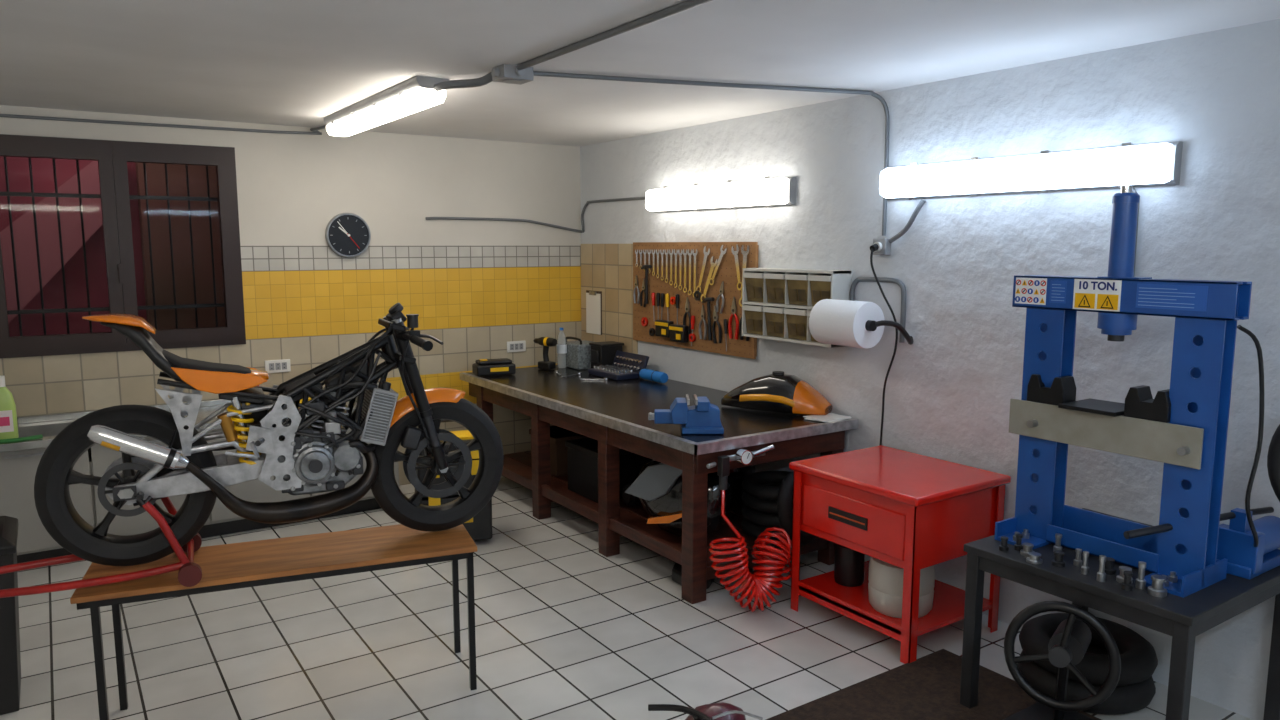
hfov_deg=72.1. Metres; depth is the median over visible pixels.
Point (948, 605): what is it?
shelf
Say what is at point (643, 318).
tape roll
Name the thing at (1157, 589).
pin
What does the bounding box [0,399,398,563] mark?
cabinet
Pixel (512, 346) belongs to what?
wall outlet
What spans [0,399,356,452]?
countertop
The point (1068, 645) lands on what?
handwheel
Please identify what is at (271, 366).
wall outlet
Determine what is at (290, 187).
wall
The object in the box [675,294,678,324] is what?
screwdriver
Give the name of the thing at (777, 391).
fuel tank cover
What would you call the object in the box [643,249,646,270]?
wrench
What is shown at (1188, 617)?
metal table
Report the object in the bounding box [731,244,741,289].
wrench
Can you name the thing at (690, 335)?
tape roll
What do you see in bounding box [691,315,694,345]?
screwdriver
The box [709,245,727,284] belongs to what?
wrench
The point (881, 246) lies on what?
wall socket
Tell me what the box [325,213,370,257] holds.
wall clock
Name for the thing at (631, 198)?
conduit
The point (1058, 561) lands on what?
pin
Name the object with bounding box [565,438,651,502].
crate
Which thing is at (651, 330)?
tape roll
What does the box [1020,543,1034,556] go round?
pin
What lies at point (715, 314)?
pliers
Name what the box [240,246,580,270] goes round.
wall tiles
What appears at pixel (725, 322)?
screwdriver
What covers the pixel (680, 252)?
wrench
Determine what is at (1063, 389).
block
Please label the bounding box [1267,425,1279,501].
wheel
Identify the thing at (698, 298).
tape roll
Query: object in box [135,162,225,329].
bars
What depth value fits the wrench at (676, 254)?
6.31 m
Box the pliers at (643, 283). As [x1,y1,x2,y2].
[640,278,645,306]
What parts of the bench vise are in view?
screw handle, jaw plate, jaw plate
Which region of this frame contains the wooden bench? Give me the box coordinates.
[70,524,476,719]
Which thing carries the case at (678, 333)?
hanging from the pegboard
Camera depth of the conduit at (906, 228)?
4.60 m
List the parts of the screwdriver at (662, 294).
handle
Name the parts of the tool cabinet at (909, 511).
leg, name plate, door, lid, leg, leg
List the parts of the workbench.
leg, leg, ratchet handle, rail, ratchet handle, leg, leg, cross rail, leg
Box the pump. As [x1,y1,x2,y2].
[1123,325,1279,579]
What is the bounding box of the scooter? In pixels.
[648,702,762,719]
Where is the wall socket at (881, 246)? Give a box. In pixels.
[870,238,890,254]
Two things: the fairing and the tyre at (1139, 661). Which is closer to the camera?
the tyre at (1139, 661)
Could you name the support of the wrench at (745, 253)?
hanging from the pegboard
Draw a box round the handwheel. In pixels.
[1003,601,1120,719]
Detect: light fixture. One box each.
[324,76,448,136]
[646,176,795,212]
[880,141,1182,199]
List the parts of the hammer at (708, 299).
handle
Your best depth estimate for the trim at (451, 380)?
6.92 m
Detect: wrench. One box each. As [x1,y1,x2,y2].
[635,249,638,266]
[639,249,642,268]
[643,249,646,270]
[647,249,651,273]
[652,249,655,275]
[656,249,659,277]
[660,249,664,280]
[665,249,668,282]
[669,249,673,284]
[674,249,678,287]
[678,249,682,289]
[683,249,687,292]
[688,249,692,294]
[692,249,698,296]
[696,246,710,292]
[701,256,717,302]
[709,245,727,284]
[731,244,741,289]
[739,244,750,306]
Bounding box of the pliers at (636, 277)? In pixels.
[633,275,639,303]
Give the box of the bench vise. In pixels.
[648,394,723,433]
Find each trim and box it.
[0,161,102,323]
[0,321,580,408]
[16,379,554,485]
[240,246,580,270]
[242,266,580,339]
[386,363,560,403]
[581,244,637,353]
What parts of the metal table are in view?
leg, leg, frame, leg, leg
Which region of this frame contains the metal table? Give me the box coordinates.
[960,508,1279,719]
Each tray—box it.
[218,387,263,403]
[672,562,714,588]
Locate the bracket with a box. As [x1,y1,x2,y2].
[850,277,905,342]
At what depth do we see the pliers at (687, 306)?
6.23 m
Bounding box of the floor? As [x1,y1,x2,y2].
[0,475,1251,719]
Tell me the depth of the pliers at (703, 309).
6.09 m
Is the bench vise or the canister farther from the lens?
the canister
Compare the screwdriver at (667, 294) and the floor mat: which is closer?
the floor mat
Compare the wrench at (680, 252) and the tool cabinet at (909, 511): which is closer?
the tool cabinet at (909, 511)
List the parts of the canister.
handle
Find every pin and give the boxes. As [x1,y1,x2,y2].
[999,536,1008,550]
[1014,534,1022,550]
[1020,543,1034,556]
[1026,552,1042,563]
[1051,550,1065,566]
[1053,533,1061,551]
[1074,548,1081,565]
[1081,551,1088,574]
[1096,555,1105,581]
[1105,557,1115,574]
[1116,566,1132,582]
[1121,571,1132,590]
[1135,561,1145,588]
[1148,575,1166,596]
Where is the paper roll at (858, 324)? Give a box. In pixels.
[809,299,913,348]
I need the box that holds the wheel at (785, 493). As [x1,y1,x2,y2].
[777,471,816,579]
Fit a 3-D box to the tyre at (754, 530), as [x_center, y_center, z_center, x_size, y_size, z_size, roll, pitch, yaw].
[0.808,0.960,5.103,0.440,0.072,0.440,-5,9,-34]
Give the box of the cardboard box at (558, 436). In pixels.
[529,426,588,475]
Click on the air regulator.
(743, 456)
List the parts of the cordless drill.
motor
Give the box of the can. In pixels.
[834,543,864,586]
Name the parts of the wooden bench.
leg, leg, frame, leg, leg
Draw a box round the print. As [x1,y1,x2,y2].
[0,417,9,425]
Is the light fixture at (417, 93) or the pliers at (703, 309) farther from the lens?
the pliers at (703, 309)
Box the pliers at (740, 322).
[739,317,748,340]
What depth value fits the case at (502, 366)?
6.66 m
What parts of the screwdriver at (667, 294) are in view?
handle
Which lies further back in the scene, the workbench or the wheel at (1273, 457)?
the workbench
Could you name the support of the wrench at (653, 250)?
hanging from the pegboard
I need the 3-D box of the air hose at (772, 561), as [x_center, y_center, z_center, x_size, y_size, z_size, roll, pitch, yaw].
[0.578,0.963,4.455,0.470,0.611,0.278,-5,9,-34]
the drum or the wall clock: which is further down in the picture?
the drum
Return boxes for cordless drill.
[533,337,556,369]
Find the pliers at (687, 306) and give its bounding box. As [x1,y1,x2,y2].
[683,297,690,333]
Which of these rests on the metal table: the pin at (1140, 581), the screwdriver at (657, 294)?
the pin at (1140, 581)
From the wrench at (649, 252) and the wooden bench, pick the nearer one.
the wooden bench
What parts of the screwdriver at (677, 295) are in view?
handle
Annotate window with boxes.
[0,134,245,357]
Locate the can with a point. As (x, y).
(849, 564)
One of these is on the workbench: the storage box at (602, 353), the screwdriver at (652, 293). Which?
the storage box at (602, 353)
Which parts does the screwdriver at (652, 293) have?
handle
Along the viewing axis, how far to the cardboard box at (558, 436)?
6.35 m
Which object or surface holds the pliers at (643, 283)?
hanging from the pegboard
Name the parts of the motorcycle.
seat, drive chain, panel, footrest plate, footrest plate, trellis frame, radiator tank, fork leg, fork leg, lever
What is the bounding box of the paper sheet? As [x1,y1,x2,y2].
[803,413,851,422]
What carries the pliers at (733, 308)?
hanging from the pegboard
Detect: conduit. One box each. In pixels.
[0,114,325,134]
[426,197,645,232]
[434,72,491,91]
[517,0,711,69]
[533,71,889,235]
[888,199,925,242]
[1132,188,1138,276]
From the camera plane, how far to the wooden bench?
3.48 m
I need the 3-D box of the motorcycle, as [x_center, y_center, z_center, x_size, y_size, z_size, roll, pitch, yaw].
[-1.375,0.281,3.474,1.722,0.980,0.728,-4,8,-26]
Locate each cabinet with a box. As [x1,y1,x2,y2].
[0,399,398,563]
[789,445,1010,663]
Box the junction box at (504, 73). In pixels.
[491,64,533,84]
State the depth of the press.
3.15 m
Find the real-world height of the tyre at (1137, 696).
0.114 m
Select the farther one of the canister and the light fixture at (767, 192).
the canister
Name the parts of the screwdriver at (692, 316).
handle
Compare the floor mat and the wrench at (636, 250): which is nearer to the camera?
the floor mat
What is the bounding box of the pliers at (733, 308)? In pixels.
[728,297,738,339]
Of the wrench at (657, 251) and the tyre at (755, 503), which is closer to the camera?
the tyre at (755, 503)
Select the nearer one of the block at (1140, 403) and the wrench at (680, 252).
the block at (1140, 403)
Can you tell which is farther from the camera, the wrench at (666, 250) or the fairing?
the wrench at (666, 250)
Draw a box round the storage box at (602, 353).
[589,341,623,367]
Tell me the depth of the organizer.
5.27 m
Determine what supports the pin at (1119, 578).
on the metal table
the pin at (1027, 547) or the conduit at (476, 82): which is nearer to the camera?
the pin at (1027, 547)
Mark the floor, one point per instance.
(565, 629)
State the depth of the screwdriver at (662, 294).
6.48 m
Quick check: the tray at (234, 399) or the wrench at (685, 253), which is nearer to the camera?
the tray at (234, 399)
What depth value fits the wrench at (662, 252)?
6.45 m
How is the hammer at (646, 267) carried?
hanging from the pegboard
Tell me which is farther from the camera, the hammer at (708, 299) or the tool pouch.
the tool pouch
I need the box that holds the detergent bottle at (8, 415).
[0,375,18,438]
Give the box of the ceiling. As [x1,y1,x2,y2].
[0,0,1279,146]
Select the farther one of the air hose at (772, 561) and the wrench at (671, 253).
the wrench at (671, 253)
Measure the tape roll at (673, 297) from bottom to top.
0.060 m
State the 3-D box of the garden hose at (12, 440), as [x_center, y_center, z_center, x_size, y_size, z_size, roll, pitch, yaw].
[-3.541,0.450,4.853,0.406,0.026,0.051,-6,9,-38]
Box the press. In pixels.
[994,186,1251,597]
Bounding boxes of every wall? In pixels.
[0,105,580,245]
[0,156,146,336]
[580,19,1279,719]
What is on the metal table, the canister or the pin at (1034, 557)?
the pin at (1034, 557)
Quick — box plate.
[1058,398,1124,416]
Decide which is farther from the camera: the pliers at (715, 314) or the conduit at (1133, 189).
the pliers at (715, 314)
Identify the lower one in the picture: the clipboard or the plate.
the plate
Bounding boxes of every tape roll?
[641,317,647,325]
[649,328,654,335]
[670,296,675,304]
[689,334,695,341]
[694,291,701,300]
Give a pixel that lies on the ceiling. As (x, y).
(300, 63)
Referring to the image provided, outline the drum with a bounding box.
[868,557,934,617]
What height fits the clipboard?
0.360 m
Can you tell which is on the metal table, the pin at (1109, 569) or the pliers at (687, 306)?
the pin at (1109, 569)
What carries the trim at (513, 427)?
attached to the wall at (290, 187)
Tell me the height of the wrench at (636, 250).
0.134 m
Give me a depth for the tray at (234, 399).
3.31 m
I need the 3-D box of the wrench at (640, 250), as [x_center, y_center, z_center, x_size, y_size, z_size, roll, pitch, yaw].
[0.010,-0.765,6.675,0.012,0.150,0.043,-5,9,-34]
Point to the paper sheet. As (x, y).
(831, 417)
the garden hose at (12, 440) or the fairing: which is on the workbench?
the fairing
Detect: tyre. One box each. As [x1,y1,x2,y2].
[741,500,781,528]
[741,518,786,541]
[742,471,792,500]
[742,484,792,514]
[1017,644,1155,714]
[1019,613,1157,685]
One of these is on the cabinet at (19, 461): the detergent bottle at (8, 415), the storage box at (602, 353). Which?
the detergent bottle at (8, 415)
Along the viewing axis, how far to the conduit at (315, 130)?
5.65 m
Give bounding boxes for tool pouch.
[639,369,667,382]
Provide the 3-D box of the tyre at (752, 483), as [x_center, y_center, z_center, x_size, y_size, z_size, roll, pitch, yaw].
[0.808,0.722,5.072,0.440,0.072,0.440,-5,9,-34]
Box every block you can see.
[1027,374,1075,405]
[1124,385,1170,422]
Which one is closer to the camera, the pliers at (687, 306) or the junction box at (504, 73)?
the junction box at (504, 73)
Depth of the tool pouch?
6.34 m
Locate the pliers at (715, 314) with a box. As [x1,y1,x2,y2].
[712,305,721,343]
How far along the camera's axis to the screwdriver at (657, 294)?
6.52 m
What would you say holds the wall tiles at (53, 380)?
attached to the wall at (290, 187)
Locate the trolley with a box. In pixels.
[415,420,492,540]
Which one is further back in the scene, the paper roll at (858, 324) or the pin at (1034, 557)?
the paper roll at (858, 324)
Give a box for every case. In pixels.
[472,358,515,375]
[655,320,672,337]
[669,324,687,342]
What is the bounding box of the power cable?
[870,249,897,444]
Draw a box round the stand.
[0,491,201,597]
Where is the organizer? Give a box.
[742,268,851,347]
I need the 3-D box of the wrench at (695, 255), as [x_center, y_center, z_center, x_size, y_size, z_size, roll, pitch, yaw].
[0.386,-0.604,6.135,0.012,0.341,0.056,-5,9,-34]
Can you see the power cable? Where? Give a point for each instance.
(871, 254)
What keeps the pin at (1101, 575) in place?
on the metal table
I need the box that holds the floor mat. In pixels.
[766,649,1100,719]
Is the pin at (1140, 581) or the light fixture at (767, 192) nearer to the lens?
the pin at (1140, 581)
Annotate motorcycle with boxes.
[34,303,503,565]
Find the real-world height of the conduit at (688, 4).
0.027 m
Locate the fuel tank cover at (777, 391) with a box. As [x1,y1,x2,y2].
[721,371,831,414]
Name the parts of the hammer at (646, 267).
handle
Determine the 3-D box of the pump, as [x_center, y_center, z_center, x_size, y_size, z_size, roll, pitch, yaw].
[2.070,0.320,3.081,0.754,0.906,0.212,-3,8,-23]
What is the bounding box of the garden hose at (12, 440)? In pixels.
[0,434,42,443]
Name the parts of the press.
warning panel, warning panel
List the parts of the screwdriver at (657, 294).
handle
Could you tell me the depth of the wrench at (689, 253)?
6.17 m
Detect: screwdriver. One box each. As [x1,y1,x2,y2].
[651,292,654,321]
[656,293,659,319]
[660,293,663,319]
[665,293,668,320]
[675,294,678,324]
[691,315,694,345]
[723,319,727,350]
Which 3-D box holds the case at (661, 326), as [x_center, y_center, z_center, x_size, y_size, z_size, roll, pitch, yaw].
[0.177,-0.231,6.464,0.055,0.120,0.170,-5,9,-34]
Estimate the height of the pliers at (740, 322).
0.282 m
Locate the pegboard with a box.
[633,242,758,358]
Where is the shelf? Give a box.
[799,560,991,641]
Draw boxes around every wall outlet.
[265,359,290,372]
[507,341,525,352]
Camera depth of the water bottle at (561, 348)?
7.07 m
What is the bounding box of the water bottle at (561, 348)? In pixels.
[557,327,566,353]
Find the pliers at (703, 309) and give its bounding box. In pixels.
[699,305,706,339]
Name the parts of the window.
handle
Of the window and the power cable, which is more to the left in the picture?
the window
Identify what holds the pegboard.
attached to the wall at (949, 392)
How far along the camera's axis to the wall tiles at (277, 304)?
6.68 m
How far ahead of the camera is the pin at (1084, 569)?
3.15 m
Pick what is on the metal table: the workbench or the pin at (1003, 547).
the pin at (1003, 547)
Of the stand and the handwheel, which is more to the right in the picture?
the handwheel
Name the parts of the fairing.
panel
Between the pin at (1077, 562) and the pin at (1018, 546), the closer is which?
the pin at (1077, 562)
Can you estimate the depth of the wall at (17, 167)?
6.39 m
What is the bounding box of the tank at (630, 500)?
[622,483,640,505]
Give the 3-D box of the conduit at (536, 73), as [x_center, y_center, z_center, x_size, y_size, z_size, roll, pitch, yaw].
[0.409,-1.025,4.490,1.918,0.767,0.062,-2,8,-16]
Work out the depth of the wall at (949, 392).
4.23 m
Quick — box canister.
[561,336,592,369]
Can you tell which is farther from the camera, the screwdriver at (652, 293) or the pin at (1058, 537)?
the screwdriver at (652, 293)
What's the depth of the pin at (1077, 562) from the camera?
3.23 m
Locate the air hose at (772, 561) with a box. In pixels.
[709,490,791,611]
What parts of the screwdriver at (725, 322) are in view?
handle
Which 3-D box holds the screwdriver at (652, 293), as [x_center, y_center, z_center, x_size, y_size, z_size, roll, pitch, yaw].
[0.099,-0.398,6.590,0.029,0.220,0.029,1,8,11]
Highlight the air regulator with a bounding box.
[706,445,773,489]
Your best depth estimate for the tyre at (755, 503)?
4.93 m
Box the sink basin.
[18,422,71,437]
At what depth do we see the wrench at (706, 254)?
6.04 m
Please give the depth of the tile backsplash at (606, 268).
7.14 m
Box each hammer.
[641,265,651,303]
[702,297,713,339]
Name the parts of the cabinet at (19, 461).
handle, door, door, door, door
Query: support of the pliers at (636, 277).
hanging from the pegboard
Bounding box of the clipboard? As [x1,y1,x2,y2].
[586,290,601,334]
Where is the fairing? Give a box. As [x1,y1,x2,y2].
[625,460,731,535]
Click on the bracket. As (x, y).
(856, 281)
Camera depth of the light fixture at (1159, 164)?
3.91 m
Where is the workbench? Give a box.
[460,365,857,603]
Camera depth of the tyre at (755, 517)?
4.93 m
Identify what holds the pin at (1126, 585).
on the metal table
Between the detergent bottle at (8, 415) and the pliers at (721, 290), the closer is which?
the detergent bottle at (8, 415)
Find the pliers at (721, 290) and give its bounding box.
[716,281,723,313]

